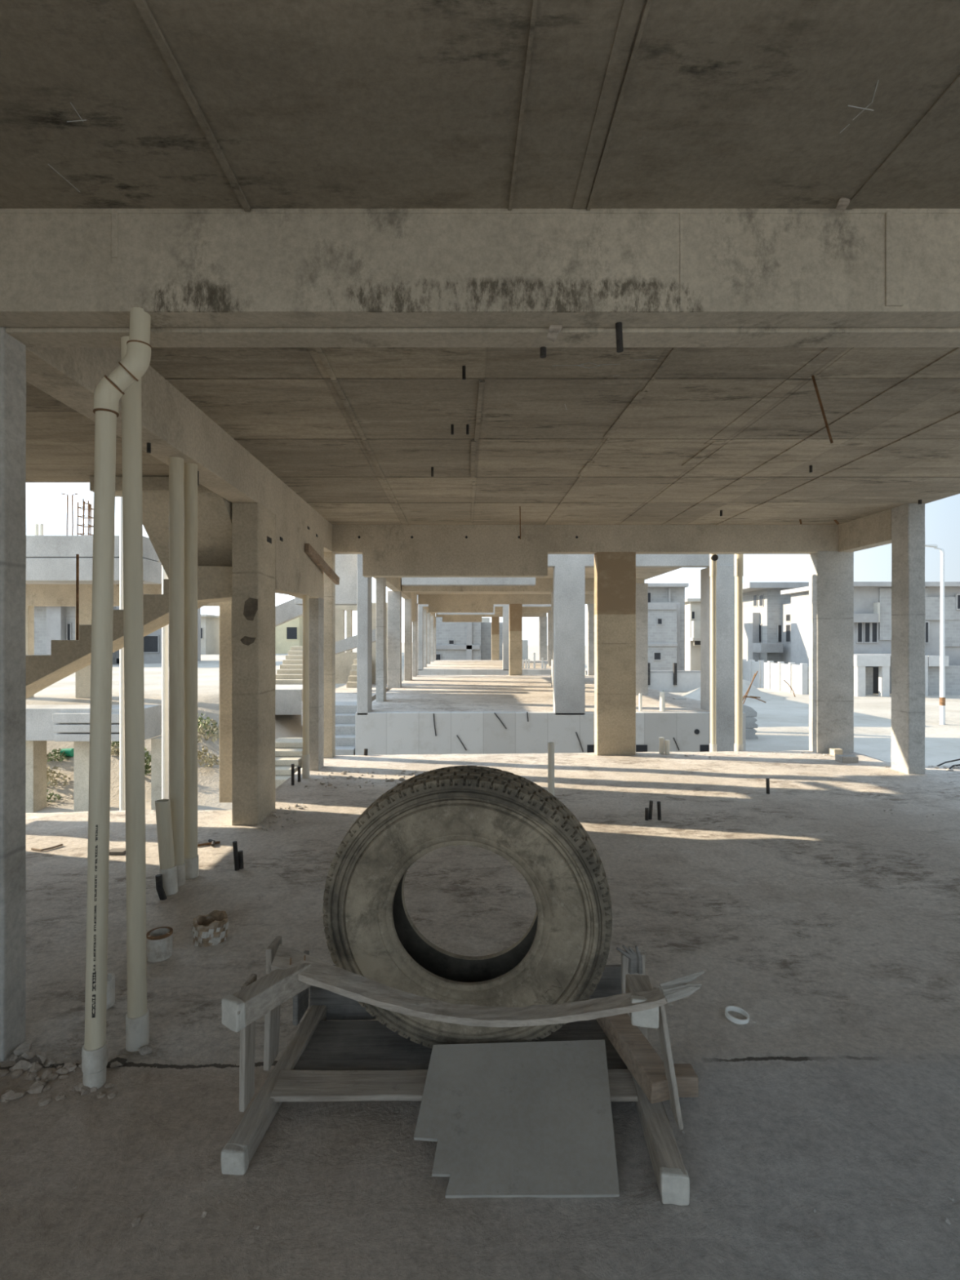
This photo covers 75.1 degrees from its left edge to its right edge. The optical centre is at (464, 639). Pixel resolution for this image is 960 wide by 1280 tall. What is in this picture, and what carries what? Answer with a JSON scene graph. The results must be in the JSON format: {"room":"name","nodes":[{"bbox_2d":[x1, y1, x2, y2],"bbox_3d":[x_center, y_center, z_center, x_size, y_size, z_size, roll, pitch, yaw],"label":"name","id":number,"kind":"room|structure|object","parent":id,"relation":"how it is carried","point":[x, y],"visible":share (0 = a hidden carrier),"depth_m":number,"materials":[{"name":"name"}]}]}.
{"room":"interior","nodes":[
{"label":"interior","id":0,"kind":"room"},
{"bbox_2d":[26,381,168,482],"bbox_3d":[-3.635,-1.600,1.675,3.130,0.400,7.750,0,0,0],"label":"ceiling","id":1,"kind":"structure","parent":0,"point":[60,439],"depth_m":4.53,"materials":[{"name":"concrete"}]},
{"bbox_2d":[0,750,959,1279],"bbox_3d":[0.004,1.775,2.446,18.019,0.502,12.918,0,0,0],"label":"floor","id":2,"kind":"structure","parent":0,"point":[335,1190],"depth_m":2.38,"materials":[{"name":"concrete"}]},
{"bbox_2d":[0,327,26,1061],"bbox_3d":[-1.925,0.233,2.505,0.253,2.928,0.133,0,0,0],"label":"column","id":3,"kind":"structure","parent":2,"relation":"on","point":[12,352],"depth_m":2.49,"materials":[{"name":"grey concrete"}]},
{"bbox_2d":[0,208,959,347],"bbox_3d":[1.500,-1.415,2.449,12.000,0.410,0.273,0,0,0],"label":"beam","id":4,"kind":"structure","parent":3,"relation":"on","point":[70,277],"depth_m":2.32,"materials":[{"name":"concrete"}]},
{"bbox_2d":[540,346,546,358],"bbox_3d":[0.328,-1.207,2.586,0.026,0.066,0.026,0,0,0],"label":"pipe stub","id":5,"kind":"object","parent":4,"relation":"attached to","point":[543,349],"visible":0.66,"depth_m":2.58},
{"bbox_2d":[546,324,562,342],"bbox_3d":[0.361,-1.222,2.424,0.090,0.141,0.028,0,0,-20],"label":"scrap","id":6,"kind":"object","parent":4,"relation":"attached to","point":[554,330],"visible":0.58,"depth_m":2.41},
{"bbox_2d":[615,321,623,352],"bbox_3d":[0.600,-1.183,2.410,0.032,0.136,0.026,0,0,0],"label":"pipe stub","id":7,"kind":"object","parent":4,"relation":"hanging from","point":[619,332],"visible":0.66,"depth_m":2.40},
{"bbox_2d":[31,844,62,851],"bbox_3d":[-3.314,1.653,4.953,0.214,0.018,0.095,0,0,-27],"label":"twig","id":8,"kind":"object","parent":2,"relation":"on","point":[60,845],"visible":1,"depth_m":4.93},
{"bbox_2d":[0,1041,153,1106],"bbox_3d":[-1.548,1.635,2.357,0.624,0.062,0.344,0,0,0],"label":"rubble","id":9,"kind":"object","parent":2,"relation":"on","point":[28,1060],"visible":0.9,"depth_m":2.36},
{"bbox_2d":[106,972,115,1008],"bbox_3d":[-1.625,1.586,2.800,0.104,0.145,0.104,0,0,0],"label":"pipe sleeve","id":10,"kind":"object","parent":2,"relation":"on","point":[110,976],"visible":0.3,"depth_m":2.79,"materials":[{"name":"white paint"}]},
{"bbox_2d":[81,306,151,1088],"bbox_3d":[-1.288,0.212,2.317,0.233,2.890,0.090,0,0,-15],"label":"drain pipe","id":11,"kind":"object","parent":2,"relation":"on","point":[135,362],"visible":0.96,"depth_m":2.28,"materials":[{"name":"plastic"}]},
{"bbox_2d":[109,848,125,855],"bbox_3d":[-2.692,1.647,4.849,0.142,0.032,0.094,0,0,0],"label":"timber offcut","id":12,"kind":"object","parent":2,"relation":"on","point":[113,851],"visible":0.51,"depth_m":4.81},
{"bbox_2d":[26,476,231,802],"bbox_3d":[-3.680,0.151,6.540,3.191,3.098,2.420,0,0,0],"label":"stair","id":13,"kind":"structure","parent":2,"relation":"on","point":[67,657],"depth_m":5.75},
{"bbox_2d":[75,554,79,639],"bbox_3d":[-3.592,-0.387,5.800,0.024,0.818,0.023,0,0,22],"label":"bar","id":14,"kind":"object","parent":13,"relation":"on","point":[77,555],"visible":0.88,"depth_m":5.79,"materials":[{"name":"metal"}]},
{"bbox_2d":[120,336,149,1051],"bbox_3d":[-1.328,0.216,2.520,0.104,2.882,0.084,0,0,0],"label":"drain pipe","id":15,"kind":"object","parent":2,"relation":"on","point":[137,1018],"visible":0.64,"depth_m":2.49,"materials":[{"name":"plastic"}]},
{"bbox_2d":[146,926,173,962],"bbox_3d":[-1.575,1.585,3.230,0.123,0.148,0.123,0,0,0],"label":"bucket","id":16,"kind":"object","parent":2,"relation":"on","point":[159,940],"visible":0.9,"depth_m":3.19,"materials":[{"name":"white paint"}]},
{"bbox_2d":[155,874,166,900],"bbox_3d":[-1.921,1.576,3.961,0.072,0.168,0.038,0,0,0],"label":"conduit","id":17,"kind":"object","parent":2,"relation":"on","point":[159,887],"visible":0.94,"depth_m":3.94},
{"bbox_2d":[155,799,177,895],"bbox_3d":[-1.935,1.357,4.060,0.142,0.623,0.102,0,0,0],"label":"pipe stub","id":18,"kind":"object","parent":2,"relation":"on","point":[167,868],"visible":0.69,"depth_m":4.02,"materials":[{"name":"plastic"}]},
{"bbox_2d":[168,457,185,886],"bbox_3d":[-1.935,0.218,4.200,0.106,2.896,0.106,0,0,0],"label":"drain pipe","id":19,"kind":"object","parent":2,"relation":"on","point":[175,464],"visible":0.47,"depth_m":4.16,"materials":[{"name":"plastic"}]},
{"bbox_2d":[183,462,198,879],"bbox_3d":[-1.900,0.217,4.340,0.102,2.894,0.102,0,0,0],"label":"drain pipe","id":20,"kind":"object","parent":2,"relation":"on","point":[190,469],"visible":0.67,"depth_m":4.30,"materials":[{"name":"plastic"}]},
{"bbox_2d":[197,840,220,846],"bbox_3d":[-2.059,1.640,5.021,0.180,0.025,0.025,0,0,-24],"label":"rod","id":21,"kind":"object","parent":2,"relation":"on","point":[218,842],"visible":0.7,"depth_m":5.01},
{"bbox_2d":[191,910,228,946],"bbox_3d":[-1.387,1.586,3.417,0.188,0.150,0.182,0,0,0],"label":"sack","id":22,"kind":"object","parent":2,"relation":"on","point":[211,929],"visible":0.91,"depth_m":3.36,"materials":[{"name":"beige fabric"}]},
{"bbox_2d":[208,839,215,846],"bbox_3d":[-2.032,1.636,5.043,0.045,0.029,0.149,0,0,-32],"label":"wire","id":23,"kind":"object","parent":2,"relation":"on","point":[211,841],"visible":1,"depth_m":5.04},
{"bbox_2d":[232,840,239,871],"bbox_3d":[-1.625,1.543,4.447,0.049,0.215,0.030,0,0,0],"label":"conduit","id":24,"kind":"object","parent":2,"relation":"on","point":[234,842],"visible":1,"depth_m":4.43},
{"bbox_2d":[238,850,244,869],"bbox_3d":[-1.602,1.581,4.478,0.042,0.133,0.034,0,0,0],"label":"conduit","id":25,"kind":"object","parent":2,"relation":"on","point":[240,852],"visible":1,"depth_m":4.46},
{"bbox_2d":[231,502,275,825],"bbox_3d":[-1.950,0.233,5.809,0.248,2.929,0.527,0,0,0],"label":"column","id":26,"kind":"structure","parent":2,"relation":"on","point":[253,557],"depth_m":5.55,"materials":[{"name":"concrete"}]},
{"bbox_2d":[291,764,294,785],"bbox_3d":[-1.946,1.534,7.092,0.036,0.249,0.034,0,0,0],"label":"conduit","id":27,"kind":"object","parent":2,"relation":"on","point":[292,765],"visible":1,"depth_m":7.08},
{"bbox_2d":[297,765,300,782],"bbox_3d":[-1.915,1.562,7.250,0.036,0.186,0.034,0,0,0],"label":"conduit","id":28,"kind":"object","parent":2,"relation":"on","point":[299,766],"visible":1,"depth_m":7.23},
{"bbox_2d":[302,595,309,778],"bbox_3d":[-1.885,0.553,7.440,0.088,2.225,0.088,0,0,0],"label":"drain pipe","id":29,"kind":"object","parent":2,"relation":"on","point":[305,756],"visible":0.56,"depth_m":7.41,"materials":[{"name":"plastic"}]},
{"bbox_2d":[309,597,324,770],"bbox_3d":[-1.900,0.577,8.000,0.142,2.238,0.304,0,0,0],"label":"column","id":30,"kind":"structure","parent":2,"relation":"on","point":[316,605],"depth_m":7.85,"materials":[{"name":"grey concrete"}]},
{"bbox_2d":[323,551,335,758],"bbox_3d":[-1.925,0.228,8.770,0.193,2.937,0.203,0,0,0],"label":"column","id":31,"kind":"structure","parent":2,"relation":"on","point":[329,651],"depth_m":8.67,"materials":[{"name":"concrete"}]},
{"bbox_2d":[221,936,704,1205],"bbox_3d":[0.034,1.326,2.230,1.560,0.611,0.896,0,0,0],"label":"wooden frame","id":32,"kind":"object","parent":2,"relation":"on","point":[343,1058],"visible":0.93,"depth_m":2.11,"materials":[{"name":"wood"}]},
{"bbox_2d":[322,765,612,1048],"bbox_3d":[0.012,1.020,2.425,1.096,1.034,0.300,0,0,7],"label":"tyre","id":33,"kind":"object","parent":32,"relation":"on","point":[370,931],"visible":0.86,"depth_m":2.30,"materials":[{"name":"rubber"}]},
{"bbox_2d":[46,784,954,1267],"bbox_3d":[1.625,1.605,4.034,5.732,0.080,5.589,0,0,0],"label":"pebbles","id":34,"kind":"object","parent":2,"relation":"on","point":[135,1221],"visible":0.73,"depth_m":1.86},
{"bbox_2d":[413,1040,619,1198],"bbox_3d":[0.175,1.531,2.031,0.663,0.187,0.441,0,0,0],"label":"board","id":35,"kind":"object","parent":2,"relation":"on","point":[534,1119],"visible":1,"depth_m":2.00,"materials":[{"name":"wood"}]},
{"bbox_2d":[547,742,554,795],"bbox_3d":[0.872,1.333,6.240,0.066,0.616,0.065,0,0,0],"label":"pipe stub","id":36,"kind":"object","parent":2,"relation":"on","point":[550,744],"visible":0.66,"depth_m":6.21,"materials":[{"name":"white plastic"}]},
{"bbox_2d":[261,751,959,831],"bbox_3d":[2.915,1.579,7.533,10.037,0.160,2.307,0,0,-12],"label":"rubble","id":37,"kind":"object","parent":2,"relation":"on","point":[709,757],"visible":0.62,"depth_m":7.26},
{"bbox_2d":[594,551,635,755],"bbox_3d":[2.120,0.207,8.770,0.547,2.892,0.208,0,0,0],"label":"column","id":38,"kind":"structure","parent":2,"relation":"on","point":[615,572],"depth_m":8.67,"materials":[{"name":"concrete"}]},
{"bbox_2d":[644,807,648,820],"bbox_3d":[1.633,1.559,5.573,0.032,0.118,0.030,0,0,0],"label":"conduit","id":39,"kind":"object","parent":2,"relation":"on","point":[646,809],"visible":1,"depth_m":5.56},
{"bbox_2d":[648,800,653,819],"bbox_3d":[1.674,1.530,5.597,0.043,0.177,0.030,0,0,0],"label":"conduit","id":40,"kind":"object","parent":2,"relation":"on","point":[651,802],"visible":1,"depth_m":5.58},
{"bbox_2d":[657,800,661,820],"bbox_3d":[1.742,1.529,5.569,0.039,0.175,0.030,0,0,0],"label":"conduit","id":41,"kind":"object","parent":2,"relation":"on","point":[659,808],"visible":1,"depth_m":5.56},
{"bbox_2d":[658,737,664,754],"bbox_3d":[2.771,1.501,8.750,0.070,0.266,0.068,0,0,0],"label":"pipe stub","id":42,"kind":"object","parent":2,"relation":"on","point":[661,740],"visible":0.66,"depth_m":8.72,"materials":[{"name":"white plastic"}]},
{"bbox_2d":[664,739,669,754],"bbox_3d":[2.840,1.513,8.720,0.066,0.231,0.064,0,0,0],"label":"pipe stub","id":43,"kind":"object","parent":2,"relation":"on","point":[666,741],"visible":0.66,"depth_m":8.69,"materials":[{"name":"white plastic"}]},
{"bbox_2d":[724,1005,749,1024],"bbox_3d":[1.169,1.605,2.670,0.097,0.031,0.096,0,0,28],"label":"ring","id":44,"kind":"object","parent":2,"relation":"on","point":[729,1008],"visible":1,"depth_m":2.67,"materials":[{"name":"white plastic"}]},
{"bbox_2d":[765,777,769,794],"bbox_3d":[3.148,1.518,6.466,0.038,0.169,0.032,0,0,0],"label":"conduit","id":45,"kind":"object","parent":2,"relation":"on","point":[767,780],"visible":1,"depth_m":6.45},
{"bbox_2d":[808,551,853,752],"bbox_3d":[5.164,0.190,8.780,0.516,2.865,0.226,0,0,0],"label":"column","id":46,"kind":"structure","parent":2,"relation":"on","point":[831,573],"depth_m":8.67,"materials":[{"name":"grey concrete"}]},
{"bbox_2d":[828,747,842,755],"bbox_3d":[5.076,1.544,8.521,0.125,0.126,0.144,0,0,0],"label":"concrete block","id":47,"kind":"object","parent":2,"relation":"on","point":[833,751],"visible":0.61,"depth_m":8.47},
{"bbox_2d":[835,754,858,763],"bbox_3d":[4.942,1.556,8.059,0.209,0.130,0.166,0,0,0],"label":"concrete block","id":48,"kind":"object","parent":2,"relation":"on","point":[842,758],"visible":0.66,"depth_m":7.98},
{"bbox_2d":[890,502,925,774],"bbox_3d":[5.299,0.005,7.450,0.207,3.232,0.308,0,0,0],"label":"column","id":49,"kind":"structure","parent":2,"relation":"on","point":[908,520],"depth_m":7.30,"materials":[{"name":"grey concrete"}]},
{"bbox_2d":[937,758,959,766],"bbox_3d":[5.975,1.558,7.764,0.782,0.138,0.049,0,0,-23],"label":"wire","id":50,"kind":"object","parent":2,"relation":"on","point":[947,762],"visible":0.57,"depth_m":7.81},
{"bbox_2d":[0,0,959,525],"bbox_3d":[1.675,-1.753,3.335,7.490,0.334,11.070,0,0,0],"label":"ceiling","id":51,"kind":"structure","parent":0,"point":[246,104],"depth_m":2.12,"materials":[{"name":"concrete"}]},
{"bbox_2d":[26,347,332,599],"bbox_3d":[-1.950,-1.050,5.723,0.240,1.120,6.295,0,0,0],"label":"beam","id":52,"kind":"structure","parent":51,"relation":"attached to","point":[174,426],"depth_m":4.37,"materials":[{"name":"concrete"}]},
{"bbox_2d":[146,442,151,453],"bbox_3d":[-1.954,-1.200,3.868,0.024,0.080,0.024,0,0,0],"label":"pipe stub","id":53,"kind":"object","parent":52,"relation":"attached to","point":[148,444],"visible":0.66,"depth_m":3.86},
{"bbox_2d":[304,543,339,584],"bbox_3d":[-1.760,-0.930,7.825,0.050,0.357,1.370,0,0,3],"label":"plank","id":54,"kind":"object","parent":52,"relation":"attached to","point":[309,550],"visible":1,"depth_m":7.67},
{"bbox_2d":[462,365,465,379],"bbox_3d":[0.000,-1.573,3.649,0.020,0.095,0.020,0,0,0],"label":"pipe stub","id":55,"kind":"object","parent":51,"relation":"hanging from","point":[463,366],"visible":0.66,"depth_m":3.64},
{"bbox_2d":[519,506,520,539],"bbox_3d":[0.673,-1.409,7.473,0.017,0.403,0.010,0,0,0],"label":"rod","id":56,"kind":"object","parent":51,"relation":"hanging from","point":[519,506],"visible":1,"depth_m":7.47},
{"bbox_2d":[332,524,838,577],"bbox_3d":[1.710,-1.250,8.770,7.380,0.720,0.200,0,0,0],"label":"beam","id":57,"kind":"structure","parent":51,"relation":"attached to","point":[386,550],"depth_m":8.67,"materials":[{"name":"concrete"}]},
{"bbox_2d":[811,375,833,443],"bbox_3d":[2.163,-1.400,3.770,0.136,0.425,0.014,0,0,0],"label":"rod","id":58,"kind":"object","parent":51,"relation":"hanging from","point":[812,376],"visible":0.9,"depth_m":3.76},
{"bbox_2d":[835,197,850,212],"bbox_3d":[1.384,-1.597,2.267,0.091,0.105,0.031,0,0,-31],"label":"scrap","id":59,"kind":"object","parent":51,"relation":"attached to","point":[842,203],"visible":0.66,"depth_m":2.25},
{"bbox_2d":[838,508,891,551],"bbox_3d":[5.300,-1.415,8.135,0.200,0.390,1.070,0,0,0],"label":"beam","id":60,"kind":"structure","parent":51,"relation":"attached to","point":[872,531],"depth_m":8.08,"materials":[{"name":"concrete"}]},
{"label":"outside","id":61,"kind":"structure","parent":0,"visible":0},
{"bbox_2d":[26,642,959,813],"bbox_3d":[35.000,2.498,185.000,370.000,1.901,430.000,0,0,0],"label":"ground","id":62,"kind":"structure","parent":61,"point":[783,725],"depth_m":20.57,"materials":[{"name":"sand"}]},
{"bbox_2d":[46,789,62,802],"bbox_3d":[-8.662,3.229,12.896,0.603,0.306,0.534,0,0,0],"label":"shrub","id":63,"kind":"object","parent":62,"relation":"on","point":[51,794],"visible":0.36,"depth_m":12.89,"materials":[{"name":"green plant"}]},
{"bbox_2d":[46,747,69,761],"bbox_3d":[-9.454,2.668,14.539,0.460,0.326,0.361,0,0,0],"label":"shrub","id":64,"kind":"object","parent":62,"relation":"on","point":[61,758],"visible":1,"depth_m":14.48,"materials":[{"name":"green plant"}]},
{"bbox_2d":[46,764,71,786],"bbox_3d":[-9.093,2.980,13.600,0.885,0.540,0.801,0,0,0],"label":"shrub","id":65,"kind":"object","parent":62,"relation":"on","point":[49,771],"visible":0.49,"depth_m":13.65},
{"bbox_2d":[60,748,74,756],"bbox_3d":[-9.338,2.650,14.700,0.260,0.200,0.195,0,0,0],"label":"plastic tub","id":66,"kind":"object","parent":62,"relation":"on","point":[68,752],"visible":0.8,"depth_m":14.63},
{"bbox_2d":[111,745,119,755],"bbox_3d":[-8.200,2.621,14.751,0.335,0.292,0.295,0,0,0],"label":"shrub","id":67,"kind":"object","parent":62,"relation":"on","point":[117,749],"visible":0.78,"depth_m":14.72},
{"bbox_2d":[111,741,119,746],"bbox_3d":[-8.475,2.403,15.046,0.536,0.429,0.420,0,0,-42],"label":"shrub","id":68,"kind":"object","parent":62,"relation":"on","point":[113,743],"visible":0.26,"depth_m":15.01,"materials":[{"name":"green plant"}]},
{"bbox_2d":[34,606,200,663],"bbox_3d":[-24.695,-1.029,44.100,8.045,8.967,9.800,0,0,0],"label":"villa","id":69,"kind":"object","parent":62,"relation":"on","point":[51,623],"visible":0.2,"depth_m":40.00,"materials":[{"name":"concrete"}]},
{"bbox_2d":[25,535,219,813],"bbox_3d":[-9.930,0.715,15.030,8.140,5.470,6.340,0,0,0],"label":"building","id":70,"kind":"structure","parent":62,"relation":"on","point":[51,560],"depth_m":12.15,"materials":[{"name":"concrete"}]},
{"bbox_2d":[34,524,39,535],"bbox_3d":[-9.585,-2.221,14.000,0.080,0.763,0.076,0,0,0],"label":"pipe stub","id":71,"kind":"object","parent":70,"relation":"on","point":[36,526],"visible":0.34,"depth_m":13.97,"materials":[{"name":"white plastic"}]},
{"bbox_2d":[39,524,44,535],"bbox_3d":[-9.477,-2.221,14.000,0.080,0.763,0.076,0,0,0],"label":"pipe stub","id":72,"kind":"object","parent":70,"relation":"on","point":[41,526],"visible":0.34,"depth_m":13.97,"materials":[{"name":"white plastic"}]},
{"bbox_2d":[61,493,77,535],"bbox_3d":[-8.848,-2.566,14.051,0.356,1.472,0.129,0,0,0],"label":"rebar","id":73,"kind":"object","parent":70,"relation":"on","point":[61,493],"visible":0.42,"depth_m":13.99,"materials":[{"name":"metal"}]},
{"bbox_2d":[76,498,93,535],"bbox_3d":[-8.551,-2.501,14.117,0.299,1.342,0.261,0,0,0],"label":"cage","id":74,"kind":"object","parent":70,"relation":"on","point":[83,507],"visible":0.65,"depth_m":13.99,"materials":[{"name":"metal"}]},
{"bbox_2d":[84,502,91,535],"bbox_3d":[-8.332,-2.458,14.046,0.346,1.258,0.120,0,0,0],"label":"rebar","id":75,"kind":"object","parent":70,"relation":"on","point":[85,502],"visible":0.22,"depth_m":13.99,"materials":[{"name":"metal"}]},
{"bbox_2d":[120,497,125,810],"bbox_3d":[-4.156,0.731,7.600,0.068,5.438,0.066,0,0,0],"label":"downpipe","id":76,"kind":"object","parent":62,"relation":"on","point":[122,804],"visible":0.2,"depth_m":7.57,"materials":[{"name":"white plastic"}]},
{"bbox_2d":[144,746,151,775],"bbox_3d":[-7.169,2.749,14.049,0.560,0.688,0.514,0,0,0],"label":"shrub","id":77,"kind":"object","parent":62,"relation":"on","point":[148,762],"visible":0.31,"depth_m":14.04,"materials":[{"name":"green plant"}]},
{"bbox_2d":[161,564,168,799],"bbox_3d":[-3.783,1.168,7.900,0.080,4.564,0.078,0,0,0],"label":"downpipe","id":78,"kind":"object","parent":62,"relation":"on","point":[165,630],"visible":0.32,"depth_m":7.87,"materials":[{"name":"white plastic"}]},
{"bbox_2d":[197,746,211,759],"bbox_3d":[-6.209,2.638,14.644,0.494,0.353,0.412,0,0,38],"label":"shrub","id":79,"kind":"object","parent":62,"relation":"on","point":[204,750],"visible":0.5,"depth_m":14.65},
{"bbox_2d":[197,713,218,735],"bbox_3d":[-6.556,2.088,15.568,0.849,0.566,0.674,0,0,0],"label":"shrub","id":80,"kind":"object","parent":62,"relation":"on","point":[201,718],"visible":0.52,"depth_m":15.57,"materials":[{"name":"green plant"}]},
{"bbox_2d":[197,719,219,742],"bbox_3d":[-6.339,2.209,15.336,1.154,0.562,0.900,0,0,0],"label":"shrub","id":81,"kind":"object","parent":62,"relation":"on","point":[202,731],"visible":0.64,"depth_m":15.28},
{"bbox_2d":[198,751,219,768],"bbox_3d":[-5.883,2.778,14.447,0.516,0.368,0.436,0,0,0],"label":"shrub","id":82,"kind":"object","parent":62,"relation":"on","point":[210,760],"visible":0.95,"depth_m":14.37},
{"bbox_2d":[200,614,219,654],"bbox_3d":[-30.295,0.299,74.000,3.208,6.301,9.000,0,0,0],"label":"villa","id":83,"kind":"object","parent":62,"relation":"on","point":[210,624],"visible":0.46,"depth_m":71.28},
{"bbox_2d":[275,598,302,715],"bbox_3d":[-5.475,0.995,20.400,1.650,4.910,5.000,0,0,0],"label":"stair","id":84,"kind":"structure","parent":62,"relation":"on","point":[289,678],"depth_m":19.60,"materials":[{"name":"concrete"}]},
{"bbox_2d":[275,737,302,788],"bbox_3d":[-4.400,2.975,14.750,1.100,0.950,2.500,0,0,0],"label":"steps","id":85,"kind":"structure","parent":62,"relation":"on","point":[288,751],"depth_m":14.86,"materials":[{"name":"concrete"}]},
{"bbox_2d":[275,615,302,653],"bbox_3d":[-21.299,-0.185,79.000,3.630,7.270,9.000,0,0,0],"label":"villa","id":86,"kind":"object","parent":62,"relation":"on","point":[288,634],"visible":0.38,"depth_m":75.01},
{"bbox_2d":[294,554,389,725],"bbox_3d":[-3.360,0.065,16.600,2.480,3.770,7.400,0,0,0],"label":"stair tower","id":87,"kind":"structure","parent":62,"relation":"on","point":[345,566],"depth_m":17.99,"materials":[{"name":"concrete"}]},
{"bbox_2d":[334,701,356,755],"bbox_3d":[-2.560,2.425,13.095,0.880,2.050,2.190,0,0,0],"label":"entrance steps","id":88,"kind":"structure","parent":62,"relation":"on","point":[344,726],"depth_m":12.70,"materials":[{"name":"concrete"}]},
{"bbox_2d":[435,617,502,660],"bbox_3d":[0.172,0.870,49.175,6.477,5.160,6.650,0,0,0],"label":"villa","id":89,"kind":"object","parent":62,"relation":"on","point":[455,641],"visible":0.51,"depth_m":46.00,"materials":[{"name":"concrete"}]},
{"bbox_2d":[417,604,551,675],"bbox_3d":[1.590,0.635,34.435,7.660,5.630,12.930,0,0,0],"label":"frame","id":90,"kind":"structure","parent":62,"relation":"on","point":[428,664],"depth_m":31.05,"materials":[{"name":"concrete"}]},
{"bbox_2d":[533,653,535,668],"bbox_3d":[3.272,0.982,29.000,0.090,0.774,0.088,0,0,0],"label":"pipe stub","id":91,"kind":"object","parent":90,"relation":"on","point":[534,654],"visible":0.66,"depth_m":28.97,"materials":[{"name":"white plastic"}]},
{"bbox_2d":[481,617,528,660],"bbox_3d":[5.333,0.289,84.965,6.564,6.322,10.070,0,0,0],"label":"villa","id":92,"kind":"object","parent":62,"relation":"on","point":[525,642],"visible":0.06,"depth_m":84.00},
{"bbox_2d":[355,554,745,755],"bbox_3d":[1.590,0.675,18.435,7.660,5.550,12.930,0,0,0],"label":"frame","id":93,"kind":"structure","parent":62,"relation":"on","point":[560,704],"depth_m":12.00,"materials":[{"name":"concrete"}]},
{"bbox_2d":[639,693,641,711],"bbox_3d":[3.477,1.245,12.300,0.060,0.377,0.058,0,0,0],"label":"pipe stub","id":94,"kind":"object","parent":93,"relation":"on","point":[640,695],"visible":0.66,"depth_m":12.27,"materials":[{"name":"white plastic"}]},
{"bbox_2d":[659,691,665,711],"bbox_3d":[3.911,1.229,12.300,0.100,0.408,0.098,0,0,0],"label":"pipe stub","id":95,"kind":"object","parent":93,"relation":"on","point":[662,695],"visible":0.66,"depth_m":12.26,"materials":[{"name":"white plastic"}]},
{"bbox_2d":[585,662,700,691],"bbox_3d":[12.500,2.475,41.010,9.000,1.950,0.420,0,0,0],"label":"wall","id":96,"kind":"structure","parent":62,"relation":"on","point":[674,680],"depth_m":41.00,"materials":[{"name":"concrete"}]},
{"bbox_2d":[648,582,688,670],"bbox_3d":[14.553,-0.423,50.500,4.902,7.746,8.400,0,0,0],"label":"villa","id":97,"kind":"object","parent":62,"relation":"on","point":[666,601],"visible":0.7,"depth_m":46.40,"materials":[{"name":"concrete"}]},
{"bbox_2d":[684,598,700,670],"bbox_3d":[23.930,-0.325,64.550,3.864,7.550,7.900,0,0,0],"label":"villa","id":98,"kind":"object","parent":62,"relation":"on","point":[692,606],"visible":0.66,"depth_m":62.00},
{"bbox_2d":[709,554,718,751],"bbox_3d":[3.594,1.075,8.989,0.098,4.750,0.119,0,0,0],"label":"downpipe","id":99,"kind":"object","parent":62,"relation":"on","point":[713,557],"visible":0.62,"depth_m":8.96,"materials":[{"name":"plastic"}]},
{"bbox_2d":[680,679,785,702],"bbox_3d":[16.093,2.991,37.554,6.790,1.403,7.016,0,0,0],"label":"heap","id":100,"kind":"object","parent":62,"relation":"on","point":[753,691],"visible":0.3,"depth_m":36.00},
{"bbox_2d":[733,554,743,751],"bbox_3d":[3.963,1.075,9.000,0.122,4.750,0.122,0,0,0],"label":"downpipe","id":101,"kind":"object","parent":62,"relation":"on","point":[739,558],"visible":0.56,"depth_m":8.96,"materials":[{"name":"plastic"}]},
{"bbox_2d":[742,671,758,700],"bbox_3d":[10.771,1.733,23.500,0.612,1.135,0.038,0,0,0],"label":"rod","id":102,"kind":"object","parent":62,"relation":"on","point":[757,671],"visible":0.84,"depth_m":23.48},
{"bbox_2d":[745,728,758,738],"bbox_3d":[9.192,3.237,21.950,1.896,0.385,0.900,0,0,0],"label":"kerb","id":103,"kind":"object","parent":62,"relation":"on","point":[749,732],"visible":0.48,"depth_m":21.50,"materials":[{"name":"concrete"}]},
{"bbox_2d":[745,716,758,728],"bbox_3d":[9.192,2.848,21.950,1.896,0.385,0.900,0,0,0],"label":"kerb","id":104,"kind":"object","parent":103,"relation":"on","point":[749,721],"visible":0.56,"depth_m":21.50,"materials":[{"name":"concrete"}]},
{"bbox_2d":[742,704,757,716],"bbox_3d":[9.152,2.430,21.950,1.918,0.440,0.900,0,0,0],"label":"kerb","id":105,"kind":"object","parent":104,"relation":"on","point":[749,712],"visible":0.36,"depth_m":21.50,"materials":[{"name":"concrete"}]},
{"bbox_2d":[742,582,808,663],"bbox_3d":[27.079,-0.620,55.400,9.304,8.140,17.200,0,0,0],"label":"villa","id":106,"kind":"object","parent":62,"relation":"on","point":[766,612],"visible":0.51,"depth_m":50.00,"materials":[{"name":"concrete"}]},
{"bbox_2d":[742,658,872,694],"bbox_3d":[23.280,2.455,43.200,4.440,1.990,8.640,0,0,0],"label":"wall","id":107,"kind":"structure","parent":62,"relation":"on","point":[770,675],"depth_m":41.55,"materials":[{"name":"concrete"}]},
{"bbox_2d":[780,582,959,696],"bbox_3d":[28.713,-0.114,42.035,10.266,7.128,8.930,0,0,0],"label":"villa","id":108,"kind":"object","parent":62,"relation":"on","point":[872,600],"visible":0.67,"depth_m":39.88,"materials":[{"name":"concrete"}]},
{"bbox_2d":[924,544,945,724],"bbox_3d":[19.046,-0.205,25.300,0.898,7.310,0.200,0,0,0],"label":"street lamp","id":109,"kind":"object","parent":62,"relation":"on","point":[942,662],"visible":0.94,"depth_m":25.24,"materials":[{"name":"metal"}]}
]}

